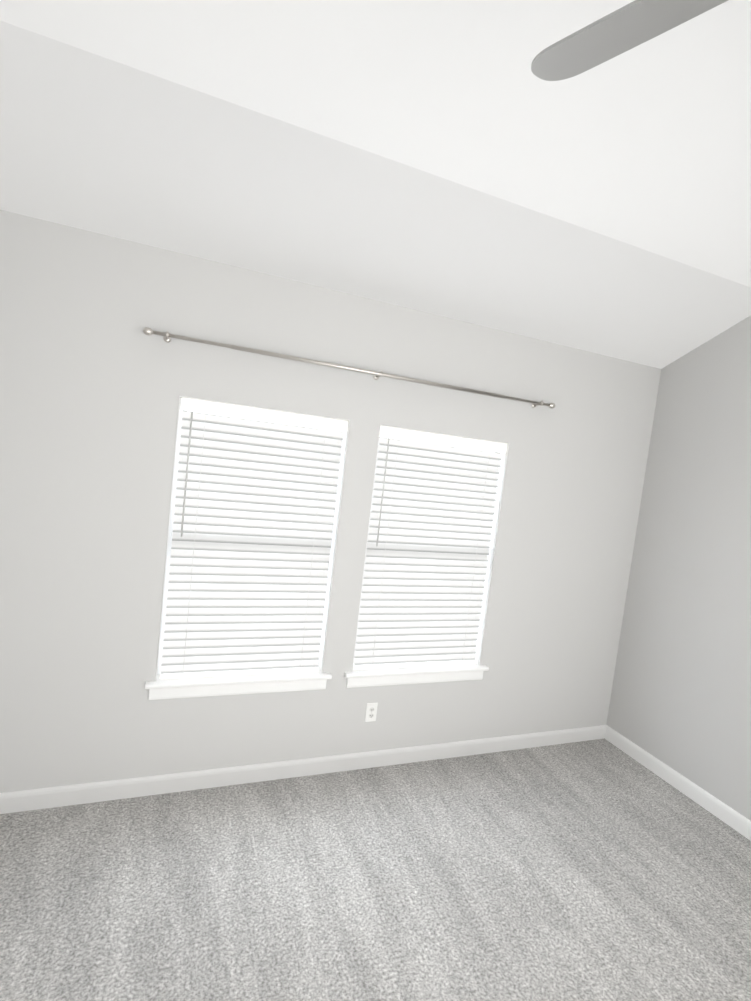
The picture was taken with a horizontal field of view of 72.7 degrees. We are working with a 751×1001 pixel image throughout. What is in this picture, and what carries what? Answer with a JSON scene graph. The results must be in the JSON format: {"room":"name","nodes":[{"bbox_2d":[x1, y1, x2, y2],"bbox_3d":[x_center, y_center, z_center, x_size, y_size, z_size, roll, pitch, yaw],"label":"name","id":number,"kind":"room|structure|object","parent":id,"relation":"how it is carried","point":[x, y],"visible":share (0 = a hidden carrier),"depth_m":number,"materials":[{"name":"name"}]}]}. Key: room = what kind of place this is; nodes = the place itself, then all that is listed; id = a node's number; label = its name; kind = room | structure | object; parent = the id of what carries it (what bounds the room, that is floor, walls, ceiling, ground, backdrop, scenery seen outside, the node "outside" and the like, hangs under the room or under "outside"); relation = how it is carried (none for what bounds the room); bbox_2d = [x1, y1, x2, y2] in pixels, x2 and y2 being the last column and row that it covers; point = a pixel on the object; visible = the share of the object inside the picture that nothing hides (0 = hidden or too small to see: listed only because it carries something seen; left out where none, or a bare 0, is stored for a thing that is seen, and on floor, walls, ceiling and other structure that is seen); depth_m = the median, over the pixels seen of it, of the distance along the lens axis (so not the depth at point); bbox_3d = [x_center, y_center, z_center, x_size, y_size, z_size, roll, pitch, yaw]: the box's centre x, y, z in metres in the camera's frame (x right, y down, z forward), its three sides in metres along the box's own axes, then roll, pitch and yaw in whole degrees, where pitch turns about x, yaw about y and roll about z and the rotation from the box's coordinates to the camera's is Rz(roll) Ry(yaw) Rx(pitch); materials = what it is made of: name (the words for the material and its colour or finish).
{"room":"empty bedroom","nodes":[
{"label":"empty bedroom","id":0,"kind":"room"},
{"bbox_2d":[0,210,660,792],"bbox_3d":[-0.141,0.222,2.994,4.310,2.790,0.140,5,5,-22],"label":"wall","id":1,"kind":"structure","parent":0,"point":[96,382],"depth_m":2.67,"materials":[{"name":"grey paint"}]},
{"bbox_2d":[145,669,331,699],"bbox_3d":[-0.732,1.008,2.807,0.980,0.097,0.125,5,5,-22],"label":"window sill","id":2,"kind":"structure","parent":1,"relation":"attached to","point":[172,688],"depth_m":2.75,"materials":[{"name":"white wood"}]},
{"bbox_2d":[156,396,349,680],"bbox_3d":[-0.660,0.234,2.791,0.890,1.460,0.134,5,5,-22],"label":"window unit","id":3,"kind":"structure","parent":1,"relation":"in","point":[332,548],"depth_m":2.74,"materials":[{"name":"white plastic"}]},
{"bbox_2d":[160,398,347,678],"bbox_3d":[-0.647,0.239,2.756,0.866,1.446,0.078,5,5,-22],"label":"window blind","id":4,"kind":"object","parent":3,"relation":"attached to","point":[254,509],"visible":0.98,"depth_m":2.75,"materials":[{"name":"white plastic"}]},
{"bbox_2d":[0,725,607,813],"bbox_3d":[-0.261,1.565,3.026,4.260,0.098,0.015,5,5,-22],"label":"baseboard","id":5,"kind":"structure","parent":1,"relation":"attached to","point":[42,798],"depth_m":2.88,"materials":[{"name":"white wood"}]},
{"bbox_2d":[143,327,554,407],"bbox_3d":[0.022,-0.694,2.820,2.386,0.042,0.093,5,5,-22],"label":"curtain rod","id":6,"kind":"object","parent":1,"relation":"attached to","point":[167,335],"visible":1,"depth_m":2.69,"materials":[{"name":"grey metal"}]},
{"bbox_2d":[365,703,377,721],"bbox_3d":[-0.024,1.283,3.088,0.070,0.115,0.008,5,5,-22],"label":"electrical outlet","id":7,"kind":"object","parent":1,"relation":"attached to","point":[371,711],"visible":1,"depth_m":3.08,"materials":[{"name":"white plastic"}]},
{"bbox_2d":[344,663,488,687],"bbox_3d":[0.259,1.091,3.203,0.980,0.097,0.125,5,5,-22],"label":"window sill","id":8,"kind":"structure","parent":1,"relation":"attached to","point":[395,676],"depth_m":3.15,"materials":[{"name":"white wood"}]},
{"bbox_2d":[352,425,508,670],"bbox_3d":[0.330,0.317,3.187,0.890,1.460,0.134,5,5,-22],"label":"window unit","id":9,"kind":"structure","parent":1,"relation":"in","point":[492,543],"depth_m":3.29,"materials":[{"name":"white plastic"}]},
{"bbox_2d":[353,426,506,669],"bbox_3d":[0.344,0.322,3.152,0.866,1.446,0.078,5,5,-22],"label":"window blind","id":10,"kind":"object","parent":9,"relation":"attached to","point":[430,532],"visible":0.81,"depth_m":3.14,"materials":[{"name":"white plastic"}]},
{"bbox_2d":[0,738,750,1000],"bbox_3d":[0.545,1.918,0.923,4.590,0.100,4.850,5,5,-22],"label":"floor","id":11,"kind":"structure","parent":0,"point":[604,869],"depth_m":2.23,"materials":[{"name":"carpet"}]},
{"bbox_2d":[0,0,750,368],"bbox_3d":[0.890,-1.095,0.692,4.590,0.626,4.850,5,5,-22],"label":"ceiling","id":12,"kind":"structure","parent":0,"point":[454,160],"depth_m":1.92,"materials":[{"name":"white paint"}]},
{"bbox_2d":[531,0,727,80],"bbox_3d":[0.774,-0.763,0.668,1.242,0.807,1.272,5,5,-22],"label":"ceiling fan","id":13,"kind":"object","parent":12,"relation":"hanging from","point":[629,26],"visible":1,"depth_m":1.03,"materials":[{"name":"grey plastic"}]},
{"bbox_2d":[606,315,750,820],"bbox_3d":[2.792,0.454,1.621,0.140,3.205,4.850,5,5,-22],"label":"wall","id":14,"kind":"structure","parent":0,"point":[680,700],"depth_m":3.27,"materials":[{"name":"grey paint"}]},
{"bbox_2d":[604,726,750,840],"bbox_3d":[2.548,1.988,1.702,0.015,0.098,4.590,5,5,-22],"label":"baseboard","id":15,"kind":"structure","parent":14,"relation":"attached to","point":[719,809],"depth_m":3.23,"materials":[{"name":"white wood"}]}
]}

